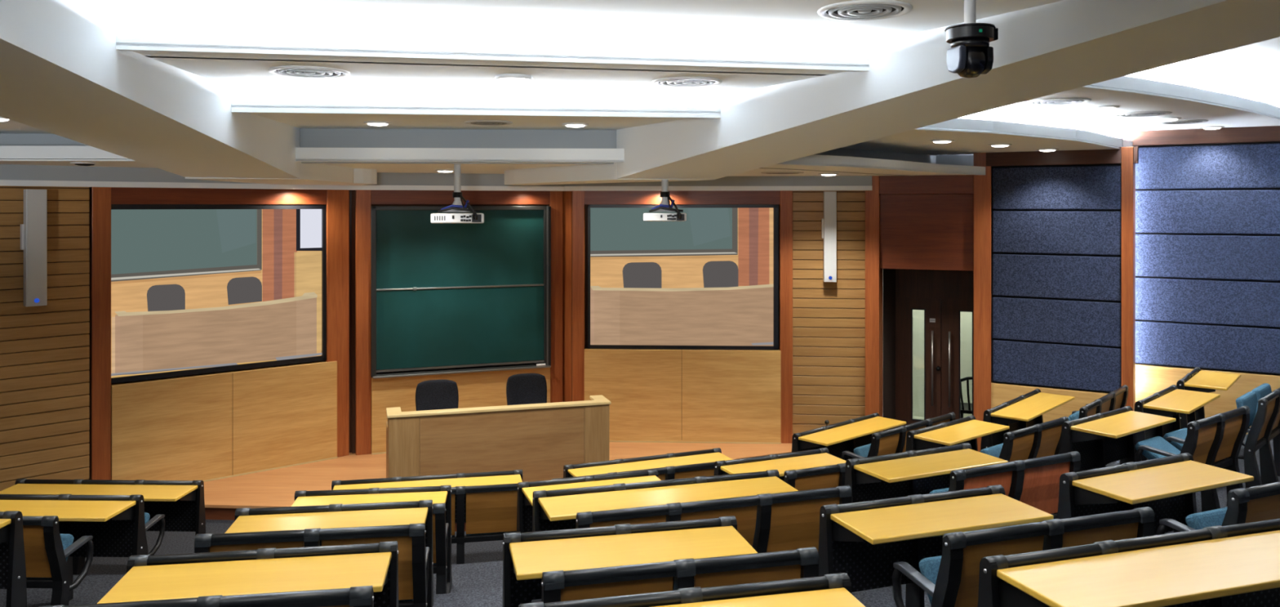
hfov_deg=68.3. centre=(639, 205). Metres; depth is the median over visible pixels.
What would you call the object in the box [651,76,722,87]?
ceiling vent
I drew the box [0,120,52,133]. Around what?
ceiling
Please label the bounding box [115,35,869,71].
ceiling
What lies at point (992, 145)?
diffuser
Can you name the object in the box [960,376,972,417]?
armchair
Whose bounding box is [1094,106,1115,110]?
diffuser
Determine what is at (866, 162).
ceiling
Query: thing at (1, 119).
diffuser
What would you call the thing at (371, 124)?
diffuser
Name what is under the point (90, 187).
trim
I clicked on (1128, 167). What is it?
trim
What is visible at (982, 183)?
column
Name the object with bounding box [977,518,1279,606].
desk
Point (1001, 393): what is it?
panelling
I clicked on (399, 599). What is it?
seat cushion
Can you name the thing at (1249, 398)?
seat cushion
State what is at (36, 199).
grille
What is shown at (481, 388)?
panelling
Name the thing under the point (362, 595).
seats
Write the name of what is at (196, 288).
projection screen
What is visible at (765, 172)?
ceiling vent
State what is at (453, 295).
chalkboard
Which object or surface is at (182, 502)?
desk
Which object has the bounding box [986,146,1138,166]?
trim
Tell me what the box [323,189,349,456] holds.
column
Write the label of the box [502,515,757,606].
desk
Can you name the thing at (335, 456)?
baseboard
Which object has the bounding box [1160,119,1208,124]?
ceiling vent
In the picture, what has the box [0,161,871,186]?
ceiling
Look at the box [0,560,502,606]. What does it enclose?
floor
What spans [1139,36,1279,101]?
ceiling
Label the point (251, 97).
ceiling
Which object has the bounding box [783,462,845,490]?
seats
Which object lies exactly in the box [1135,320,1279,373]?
acoustic panel
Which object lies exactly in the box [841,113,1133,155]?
ceiling
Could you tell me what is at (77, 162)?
recessed light
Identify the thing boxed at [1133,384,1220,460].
desk
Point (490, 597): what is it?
floor
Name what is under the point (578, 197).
trim
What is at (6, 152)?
ceiling
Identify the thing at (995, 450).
seat cushion
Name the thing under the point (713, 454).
desk
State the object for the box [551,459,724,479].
seats
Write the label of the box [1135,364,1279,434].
panelling
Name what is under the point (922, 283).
wall
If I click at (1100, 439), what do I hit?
desk
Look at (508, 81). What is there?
diffuser
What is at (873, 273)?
trim
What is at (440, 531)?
seats
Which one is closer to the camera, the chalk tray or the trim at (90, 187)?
the trim at (90, 187)
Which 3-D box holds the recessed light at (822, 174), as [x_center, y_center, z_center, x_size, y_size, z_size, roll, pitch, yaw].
[2.200,-0.361,11.000,0.232,0.028,0.232,0,0,0]
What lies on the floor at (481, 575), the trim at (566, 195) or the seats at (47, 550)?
the seats at (47, 550)
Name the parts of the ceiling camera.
yoke arm, yoke arm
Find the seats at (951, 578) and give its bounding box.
[892,506,1154,606]
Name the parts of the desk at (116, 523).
support post, rail, modesty panel, panel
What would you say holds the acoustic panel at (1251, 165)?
attached to the wall at (1275, 103)
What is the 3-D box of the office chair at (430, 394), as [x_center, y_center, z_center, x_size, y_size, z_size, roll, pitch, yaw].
[-2.200,2.495,10.294,0.640,1.090,0.643,0,0,-16]
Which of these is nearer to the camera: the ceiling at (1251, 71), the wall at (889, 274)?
the ceiling at (1251, 71)
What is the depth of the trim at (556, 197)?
12.40 m
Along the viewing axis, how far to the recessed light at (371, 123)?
7.95 m
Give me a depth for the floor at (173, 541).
8.79 m
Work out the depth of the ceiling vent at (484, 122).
7.92 m
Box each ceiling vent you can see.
[267,65,350,78]
[464,120,512,125]
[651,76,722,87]
[760,171,804,173]
[817,0,912,21]
[1026,97,1091,105]
[1112,111,1172,117]
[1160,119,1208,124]
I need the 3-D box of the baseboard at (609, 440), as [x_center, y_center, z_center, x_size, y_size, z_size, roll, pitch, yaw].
[0.541,3.033,12.111,2.527,0.015,0.017,0,0,3]
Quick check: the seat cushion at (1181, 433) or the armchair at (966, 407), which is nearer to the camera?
the seat cushion at (1181, 433)
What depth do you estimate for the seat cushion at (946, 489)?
6.18 m
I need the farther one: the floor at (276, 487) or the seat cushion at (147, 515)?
the floor at (276, 487)
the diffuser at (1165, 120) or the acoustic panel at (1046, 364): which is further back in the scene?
the acoustic panel at (1046, 364)
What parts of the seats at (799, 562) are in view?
armrest, panel, rail, panel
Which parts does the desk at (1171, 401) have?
panel, rail, modesty panel, support post, panel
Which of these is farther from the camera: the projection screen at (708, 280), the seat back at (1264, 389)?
the projection screen at (708, 280)
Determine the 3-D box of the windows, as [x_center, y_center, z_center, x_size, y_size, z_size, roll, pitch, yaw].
[4.833,1.895,13.133,3.900,2.650,1.850,0,0,23]
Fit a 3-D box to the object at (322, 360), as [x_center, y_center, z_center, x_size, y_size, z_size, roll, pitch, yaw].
[-4.698,1.390,10.735,2.800,3.620,0.100,0,0,-40]
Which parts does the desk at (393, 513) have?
panel, rail, modesty panel, panel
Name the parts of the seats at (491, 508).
panel, rail, rail, panel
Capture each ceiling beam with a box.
[0,0,299,178]
[616,0,1279,179]
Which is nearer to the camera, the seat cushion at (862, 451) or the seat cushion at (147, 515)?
the seat cushion at (147, 515)
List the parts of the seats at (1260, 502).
armrest, rail, panel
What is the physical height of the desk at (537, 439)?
0.965 m
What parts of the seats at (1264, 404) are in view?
panel, rail, rail, panel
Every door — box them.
[896,296,941,426]
[941,297,973,419]
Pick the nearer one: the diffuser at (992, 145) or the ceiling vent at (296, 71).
the ceiling vent at (296, 71)
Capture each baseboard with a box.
[203,456,337,481]
[371,451,386,453]
[608,440,781,443]
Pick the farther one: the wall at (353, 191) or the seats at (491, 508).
the wall at (353, 191)
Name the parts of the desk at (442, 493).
panel, rail, panel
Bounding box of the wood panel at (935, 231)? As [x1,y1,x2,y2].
[880,193,973,271]
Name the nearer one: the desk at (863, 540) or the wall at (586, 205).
the desk at (863, 540)
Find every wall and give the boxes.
[0,186,89,490]
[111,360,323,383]
[351,190,547,453]
[571,191,779,400]
[883,268,895,431]
[895,268,973,427]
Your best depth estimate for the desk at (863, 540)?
4.72 m
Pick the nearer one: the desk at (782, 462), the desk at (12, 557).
the desk at (12, 557)
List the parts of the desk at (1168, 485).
panel, modesty panel, rail, support post, panel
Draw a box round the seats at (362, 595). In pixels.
[39,585,373,606]
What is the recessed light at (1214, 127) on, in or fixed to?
in the ceiling at (248, 77)
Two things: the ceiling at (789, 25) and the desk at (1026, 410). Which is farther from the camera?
the desk at (1026, 410)
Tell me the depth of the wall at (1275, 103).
10.81 m
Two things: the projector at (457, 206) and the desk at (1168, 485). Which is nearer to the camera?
the desk at (1168, 485)
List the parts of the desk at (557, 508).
panel, modesty panel, rail, panel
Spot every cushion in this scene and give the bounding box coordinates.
[26,533,73,578]
[144,511,150,532]
[398,598,413,600]
[466,530,516,534]
[853,443,871,457]
[919,555,942,604]
[928,487,949,493]
[979,443,1003,457]
[1068,410,1079,420]
[1134,435,1180,459]
[1163,427,1225,462]
[1185,506,1227,528]
[1235,391,1257,426]
[1244,403,1257,443]
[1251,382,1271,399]
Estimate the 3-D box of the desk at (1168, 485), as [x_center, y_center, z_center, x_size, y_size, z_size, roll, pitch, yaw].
[2.890,1.879,5.338,1.053,0.783,0.535,0,0,-25]
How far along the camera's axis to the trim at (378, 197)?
11.97 m
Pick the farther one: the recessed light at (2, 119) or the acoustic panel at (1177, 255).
the acoustic panel at (1177, 255)
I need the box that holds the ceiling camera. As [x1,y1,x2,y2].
[944,0,998,78]
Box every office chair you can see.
[415,378,458,410]
[506,373,546,404]
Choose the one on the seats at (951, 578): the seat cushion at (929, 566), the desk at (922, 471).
the seat cushion at (929, 566)
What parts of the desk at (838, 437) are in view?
panel, rail knob, modesty panel, rail, support post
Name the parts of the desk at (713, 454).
panel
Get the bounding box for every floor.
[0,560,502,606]
[84,519,502,573]
[204,441,791,530]
[433,434,1279,606]
[866,597,930,606]
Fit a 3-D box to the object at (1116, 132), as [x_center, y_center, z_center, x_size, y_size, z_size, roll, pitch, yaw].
[4.852,1.042,11.162,1.537,4.315,0.088,0,0,31]
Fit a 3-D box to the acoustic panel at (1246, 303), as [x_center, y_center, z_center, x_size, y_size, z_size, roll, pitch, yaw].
[7.278,1.099,10.331,3.597,0.494,0.066,0,0,32]
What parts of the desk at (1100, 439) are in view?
panel, support post, rail, modesty panel, panel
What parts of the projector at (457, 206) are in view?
socket panel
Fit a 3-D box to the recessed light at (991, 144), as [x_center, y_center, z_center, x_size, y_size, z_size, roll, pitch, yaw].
[3.760,-0.626,9.850,0.232,0.028,0.232,0,0,0]
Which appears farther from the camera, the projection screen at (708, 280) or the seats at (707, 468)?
the projection screen at (708, 280)
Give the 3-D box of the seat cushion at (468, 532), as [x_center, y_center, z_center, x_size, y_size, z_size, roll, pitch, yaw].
[-1.252,2.646,8.004,0.433,0.271,0.200,0,0,-11]
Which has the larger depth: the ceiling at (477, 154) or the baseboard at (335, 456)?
the baseboard at (335, 456)
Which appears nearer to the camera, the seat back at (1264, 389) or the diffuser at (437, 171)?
the seat back at (1264, 389)
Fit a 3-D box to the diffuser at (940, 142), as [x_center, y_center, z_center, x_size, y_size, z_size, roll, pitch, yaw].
[2.960,-0.624,9.240,0.168,0.024,0.168,0,0,0]
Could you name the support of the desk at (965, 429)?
on the floor at (481, 575)
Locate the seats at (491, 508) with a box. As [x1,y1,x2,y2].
[451,483,517,564]
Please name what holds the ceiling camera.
hanging from the ceiling at (789, 25)
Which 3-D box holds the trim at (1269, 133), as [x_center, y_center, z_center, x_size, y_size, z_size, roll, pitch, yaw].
[7.247,-0.805,10.336,3.680,0.190,0.130,0,0,32]
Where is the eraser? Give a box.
[536,363,545,365]
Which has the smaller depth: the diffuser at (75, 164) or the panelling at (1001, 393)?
the diffuser at (75, 164)
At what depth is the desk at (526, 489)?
7.16 m
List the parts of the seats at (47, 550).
rail, panel, rail, armrest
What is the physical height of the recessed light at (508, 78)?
0.057 m
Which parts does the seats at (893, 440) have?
armrest, panel, panel, rail, panel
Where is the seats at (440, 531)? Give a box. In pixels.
[432,502,448,593]
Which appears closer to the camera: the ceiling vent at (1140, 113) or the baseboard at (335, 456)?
the ceiling vent at (1140, 113)
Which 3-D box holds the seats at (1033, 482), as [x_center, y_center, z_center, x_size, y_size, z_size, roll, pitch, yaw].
[2.364,2.100,6.298,1.102,0.899,0.460,0,0,-25]
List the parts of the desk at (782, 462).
panel, rail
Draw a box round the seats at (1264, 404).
[1235,382,1279,487]
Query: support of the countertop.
on the desk at (537, 439)
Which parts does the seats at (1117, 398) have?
panel, rail, panel, panel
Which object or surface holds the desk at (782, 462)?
on the floor at (481, 575)
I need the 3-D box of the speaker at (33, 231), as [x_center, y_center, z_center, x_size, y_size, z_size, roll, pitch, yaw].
[-5.954,0.410,9.259,0.198,1.140,0.175,0,0,-45]
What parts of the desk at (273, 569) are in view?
panel, rail, modesty panel, panel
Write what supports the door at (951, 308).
in the wall at (922, 283)
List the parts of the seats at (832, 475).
rail, panel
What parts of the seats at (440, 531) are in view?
panel, rail, armrest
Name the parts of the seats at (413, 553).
panel, rail, panel, rail, armrest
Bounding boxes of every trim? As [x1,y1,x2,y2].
[88,186,90,479]
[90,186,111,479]
[111,186,327,204]
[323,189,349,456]
[349,190,351,452]
[355,190,371,454]
[371,190,550,204]
[547,191,562,402]
[562,191,571,401]
[572,191,585,400]
[584,190,780,204]
[779,190,792,443]
[865,175,883,431]
[879,174,973,194]
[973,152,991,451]
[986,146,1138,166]
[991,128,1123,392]
[1121,146,1135,410]
[1123,125,1279,146]
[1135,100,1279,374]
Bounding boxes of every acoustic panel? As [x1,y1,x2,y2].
[992,165,1121,209]
[992,210,1121,255]
[992,253,1121,301]
[992,296,1121,346]
[992,339,1121,391]
[1135,142,1279,189]
[1135,189,1279,234]
[1135,234,1279,280]
[1135,277,1279,327]
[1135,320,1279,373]
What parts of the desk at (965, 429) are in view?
panel, rail, modesty panel, panel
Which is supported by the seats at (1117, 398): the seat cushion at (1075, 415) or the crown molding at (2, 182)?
the seat cushion at (1075, 415)
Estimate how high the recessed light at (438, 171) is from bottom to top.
0.028 m
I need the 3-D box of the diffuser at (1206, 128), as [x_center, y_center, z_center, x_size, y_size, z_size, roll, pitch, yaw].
[6.400,-0.864,10.550,0.168,0.024,0.168,0,0,0]
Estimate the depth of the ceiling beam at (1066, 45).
5.49 m
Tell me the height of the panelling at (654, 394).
1.185 m
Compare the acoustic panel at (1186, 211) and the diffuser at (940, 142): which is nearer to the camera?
the diffuser at (940, 142)
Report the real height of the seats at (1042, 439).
0.899 m
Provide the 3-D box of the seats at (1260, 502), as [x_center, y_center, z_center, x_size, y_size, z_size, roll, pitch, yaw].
[3.274,1.821,4.954,1.088,0.899,0.460,0,0,-24]
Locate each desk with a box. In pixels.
[0,478,205,563]
[0,493,146,599]
[0,510,26,606]
[97,540,398,606]
[224,499,433,606]
[290,484,452,592]
[331,469,523,523]
[386,394,610,481]
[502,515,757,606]
[516,469,661,532]
[518,572,865,606]
[532,469,798,531]
[563,447,733,477]
[714,447,846,480]
[791,412,906,460]
[817,484,1053,606]
[844,442,1008,502]
[905,414,1009,450]
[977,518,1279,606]
[980,388,1075,449]
[1053,405,1175,513]
[1057,452,1253,534]
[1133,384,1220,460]
[1176,366,1240,428]
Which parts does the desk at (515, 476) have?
rail, modesty panel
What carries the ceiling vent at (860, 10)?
in the ceiling at (789, 25)
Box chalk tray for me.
[372,360,551,378]
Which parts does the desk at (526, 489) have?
panel, modesty panel, rail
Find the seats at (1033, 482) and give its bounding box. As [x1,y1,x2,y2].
[912,450,1080,518]
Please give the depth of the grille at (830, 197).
11.92 m
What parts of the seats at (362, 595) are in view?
panel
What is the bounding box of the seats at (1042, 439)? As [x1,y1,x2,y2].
[979,416,1068,462]
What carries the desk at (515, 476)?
on the floor at (173, 541)
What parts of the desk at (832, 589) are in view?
panel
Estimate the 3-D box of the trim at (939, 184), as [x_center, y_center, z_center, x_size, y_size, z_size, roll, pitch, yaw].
[3.591,-0.282,11.808,1.120,0.275,0.330,0,0,22]
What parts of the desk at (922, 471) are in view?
panel, modesty panel, rail, support post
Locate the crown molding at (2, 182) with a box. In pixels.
[0,179,871,191]
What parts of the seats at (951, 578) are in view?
armrest, panel, rail, panel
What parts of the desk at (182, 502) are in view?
rail, modesty panel, panel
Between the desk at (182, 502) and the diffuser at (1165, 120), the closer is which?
the desk at (182, 502)
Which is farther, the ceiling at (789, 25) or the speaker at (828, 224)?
the speaker at (828, 224)
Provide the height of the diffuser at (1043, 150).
0.024 m
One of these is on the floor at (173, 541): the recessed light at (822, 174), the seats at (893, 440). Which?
the seats at (893, 440)
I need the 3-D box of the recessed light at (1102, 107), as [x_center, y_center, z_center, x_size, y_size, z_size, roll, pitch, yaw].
[4.140,-0.866,8.400,0.232,0.028,0.232,0,0,0]
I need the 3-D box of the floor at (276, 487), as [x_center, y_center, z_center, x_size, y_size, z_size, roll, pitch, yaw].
[-2.000,3.120,10.935,8.400,0.160,3.430,0,0,0]
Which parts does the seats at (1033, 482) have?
panel, rail, panel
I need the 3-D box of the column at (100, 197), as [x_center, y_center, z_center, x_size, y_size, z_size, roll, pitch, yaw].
[-5.621,1.310,9.825,0.177,3.460,0.130,0,0,-40]
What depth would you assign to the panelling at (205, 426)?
10.54 m
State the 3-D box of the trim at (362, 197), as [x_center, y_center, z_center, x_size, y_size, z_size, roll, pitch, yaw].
[-3.401,1.310,11.589,0.180,3.460,0.130,0,0,-21]
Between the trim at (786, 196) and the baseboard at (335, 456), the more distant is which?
the trim at (786, 196)
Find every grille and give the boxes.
[27,191,45,303]
[825,192,835,279]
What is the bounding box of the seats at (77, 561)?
[72,511,164,574]
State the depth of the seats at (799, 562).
3.64 m
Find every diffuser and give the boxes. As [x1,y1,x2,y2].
[0,118,8,121]
[75,164,94,165]
[367,123,387,125]
[437,170,452,172]
[497,77,530,84]
[565,124,585,127]
[933,141,951,143]
[991,145,1008,146]
[1040,149,1054,151]
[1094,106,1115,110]
[1159,119,1177,121]
[1203,127,1221,129]
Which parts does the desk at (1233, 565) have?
panel, rail, support post, modesty panel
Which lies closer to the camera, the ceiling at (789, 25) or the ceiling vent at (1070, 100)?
the ceiling at (789, 25)
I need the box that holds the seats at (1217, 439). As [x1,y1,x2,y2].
[1134,404,1249,532]
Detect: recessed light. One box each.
[0,116,9,121]
[70,161,98,165]
[363,120,391,125]
[435,169,453,172]
[494,73,533,84]
[561,122,588,127]
[818,173,839,175]
[929,139,954,143]
[988,143,1012,146]
[1036,148,1058,151]
[1090,105,1119,110]
[1155,116,1181,121]
[1200,125,1224,129]
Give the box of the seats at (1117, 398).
[1067,384,1128,469]
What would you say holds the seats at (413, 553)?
on the floor at (490, 597)
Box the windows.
[912,309,972,419]
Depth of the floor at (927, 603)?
5.37 m
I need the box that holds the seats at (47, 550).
[22,515,93,605]
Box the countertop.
[386,394,610,417]
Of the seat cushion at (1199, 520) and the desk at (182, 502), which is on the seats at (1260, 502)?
the seat cushion at (1199, 520)
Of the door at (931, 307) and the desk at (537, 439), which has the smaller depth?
the desk at (537, 439)
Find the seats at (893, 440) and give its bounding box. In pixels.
[840,412,955,459]
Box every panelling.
[111,360,337,479]
[371,367,550,453]
[584,347,781,442]
[991,382,1108,422]
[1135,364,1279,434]
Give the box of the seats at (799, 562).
[531,546,818,602]
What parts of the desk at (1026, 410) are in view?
panel, support post, rail, modesty panel, support post, panel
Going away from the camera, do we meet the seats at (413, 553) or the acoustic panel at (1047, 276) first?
the seats at (413, 553)
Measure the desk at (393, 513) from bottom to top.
0.783 m
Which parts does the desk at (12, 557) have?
rail, modesty panel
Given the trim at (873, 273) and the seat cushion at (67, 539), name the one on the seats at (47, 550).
the seat cushion at (67, 539)
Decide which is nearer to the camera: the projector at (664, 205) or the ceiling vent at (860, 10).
the ceiling vent at (860, 10)
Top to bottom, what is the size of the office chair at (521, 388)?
1.090 m
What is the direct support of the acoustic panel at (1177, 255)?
attached to the wall at (1275, 103)
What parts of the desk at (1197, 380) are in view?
panel, rail, support post, panel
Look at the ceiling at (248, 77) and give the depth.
6.67 m
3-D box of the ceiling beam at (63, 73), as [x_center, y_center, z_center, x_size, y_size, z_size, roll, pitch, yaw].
[-3.241,-1.123,4.758,0.995,1.754,7.644,0,0,-5]
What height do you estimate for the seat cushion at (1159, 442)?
0.233 m
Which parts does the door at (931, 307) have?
pane frame, handle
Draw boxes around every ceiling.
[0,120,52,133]
[0,133,89,146]
[0,145,129,159]
[0,147,985,176]
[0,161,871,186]
[75,0,1064,52]
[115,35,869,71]
[115,42,1279,131]
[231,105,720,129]
[247,93,694,118]
[295,147,624,162]
[299,128,616,164]
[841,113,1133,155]
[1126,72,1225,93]
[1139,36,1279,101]
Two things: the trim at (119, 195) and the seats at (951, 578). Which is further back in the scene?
the trim at (119, 195)
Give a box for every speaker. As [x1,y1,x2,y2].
[20,189,47,306]
[821,191,836,281]
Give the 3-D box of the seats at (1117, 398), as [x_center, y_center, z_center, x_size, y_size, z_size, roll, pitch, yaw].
[4.690,2.421,9.942,0.460,0.899,1.563,0,0,41]
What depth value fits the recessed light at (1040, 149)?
10.60 m
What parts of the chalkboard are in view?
board panel, board panel, rail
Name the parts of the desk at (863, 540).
panel, modesty panel, rail, support post, panel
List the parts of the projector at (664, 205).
socket panel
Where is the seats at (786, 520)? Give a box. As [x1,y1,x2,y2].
[575,484,851,552]
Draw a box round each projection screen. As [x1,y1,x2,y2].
[111,204,326,382]
[587,204,777,349]
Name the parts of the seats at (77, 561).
armrest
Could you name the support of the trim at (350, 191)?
attached to the wall at (353, 191)
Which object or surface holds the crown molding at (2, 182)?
attached to the wall at (45, 349)
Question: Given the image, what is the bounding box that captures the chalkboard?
[370,205,551,378]
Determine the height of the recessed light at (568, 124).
0.028 m
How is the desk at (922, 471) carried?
on the floor at (490, 597)
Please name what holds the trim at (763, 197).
attached to the wall at (586, 205)
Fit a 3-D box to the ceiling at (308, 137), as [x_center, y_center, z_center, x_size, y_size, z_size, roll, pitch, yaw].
[-1.648,-0.565,8.763,3.332,0.350,0.060,0,0,-3]
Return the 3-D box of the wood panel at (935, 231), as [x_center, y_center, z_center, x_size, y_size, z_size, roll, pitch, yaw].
[3.605,0.325,11.840,1.120,0.940,0.260,0,0,22]
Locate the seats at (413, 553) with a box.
[194,522,429,606]
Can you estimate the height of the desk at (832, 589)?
0.783 m
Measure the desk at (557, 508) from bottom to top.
0.783 m
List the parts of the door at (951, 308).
handle, pane frame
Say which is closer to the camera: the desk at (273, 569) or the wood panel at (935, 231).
the desk at (273, 569)
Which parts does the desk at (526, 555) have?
panel, modesty panel, rail, panel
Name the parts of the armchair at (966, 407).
rail, seat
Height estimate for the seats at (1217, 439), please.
0.899 m
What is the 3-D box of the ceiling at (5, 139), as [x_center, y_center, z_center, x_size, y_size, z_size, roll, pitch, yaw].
[-6.556,-0.560,8.725,5.301,0.280,0.050,0,0,-1]
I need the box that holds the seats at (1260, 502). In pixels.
[1155,481,1279,534]
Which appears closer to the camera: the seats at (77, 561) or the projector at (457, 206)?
the seats at (77, 561)
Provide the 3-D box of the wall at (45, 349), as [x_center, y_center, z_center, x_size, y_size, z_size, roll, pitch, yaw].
[-7.479,1.390,7.927,0.132,3.620,5.060,0,0,45]
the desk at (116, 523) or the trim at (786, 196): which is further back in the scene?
the trim at (786, 196)
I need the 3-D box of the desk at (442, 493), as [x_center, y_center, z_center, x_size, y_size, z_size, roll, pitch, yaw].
[-1.951,2.478,6.844,1.128,0.783,0.535,0,0,-7]
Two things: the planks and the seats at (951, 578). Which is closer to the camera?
the seats at (951, 578)
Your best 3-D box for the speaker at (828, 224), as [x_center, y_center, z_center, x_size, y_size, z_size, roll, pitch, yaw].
[2.404,0.393,11.999,0.175,1.145,0.175,0,0,6]
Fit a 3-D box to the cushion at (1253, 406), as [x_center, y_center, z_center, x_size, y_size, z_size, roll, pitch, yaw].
[5.471,1.894,8.339,0.127,0.388,0.425,0,0,45]
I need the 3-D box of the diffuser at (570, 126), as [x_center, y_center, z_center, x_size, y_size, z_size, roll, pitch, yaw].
[-0.560,-0.691,8.160,0.168,0.024,0.168,0,0,0]
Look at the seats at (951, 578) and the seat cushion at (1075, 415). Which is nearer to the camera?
the seats at (951, 578)
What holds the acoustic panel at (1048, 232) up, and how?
attached to the wall at (889, 274)
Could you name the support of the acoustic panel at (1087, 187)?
attached to the wall at (889, 274)
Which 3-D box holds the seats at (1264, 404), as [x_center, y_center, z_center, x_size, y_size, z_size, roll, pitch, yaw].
[5.584,2.100,8.617,0.460,0.899,1.158,0,0,45]
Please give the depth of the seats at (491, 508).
7.81 m
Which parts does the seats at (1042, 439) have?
panel, rail, panel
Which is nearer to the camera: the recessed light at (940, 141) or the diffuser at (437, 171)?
the recessed light at (940, 141)
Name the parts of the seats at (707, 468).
panel, panel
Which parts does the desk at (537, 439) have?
panel, panel, panel, panel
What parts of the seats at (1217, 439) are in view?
armrest, armrest, panel, rail, rail, panel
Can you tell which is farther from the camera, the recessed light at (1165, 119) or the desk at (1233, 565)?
the recessed light at (1165, 119)
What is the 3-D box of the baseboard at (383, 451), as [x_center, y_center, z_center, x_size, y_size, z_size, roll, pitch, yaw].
[-2.227,3.033,11.941,2.264,0.015,0.015,0,0,-21]
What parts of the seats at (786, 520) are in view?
panel, rail, panel, panel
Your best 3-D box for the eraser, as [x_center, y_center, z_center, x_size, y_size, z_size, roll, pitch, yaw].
[-1.286,2.064,12.247,0.120,0.029,0.033,0,0,-21]
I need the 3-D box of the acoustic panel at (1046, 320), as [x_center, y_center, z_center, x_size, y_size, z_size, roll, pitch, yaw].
[4.867,1.351,11.062,1.385,0.499,0.065,0,0,31]
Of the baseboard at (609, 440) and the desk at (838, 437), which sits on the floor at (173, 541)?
the desk at (838, 437)
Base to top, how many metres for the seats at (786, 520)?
0.899 m
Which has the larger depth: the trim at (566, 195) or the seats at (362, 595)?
the trim at (566, 195)
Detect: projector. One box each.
[431,164,484,223]
[643,179,686,221]

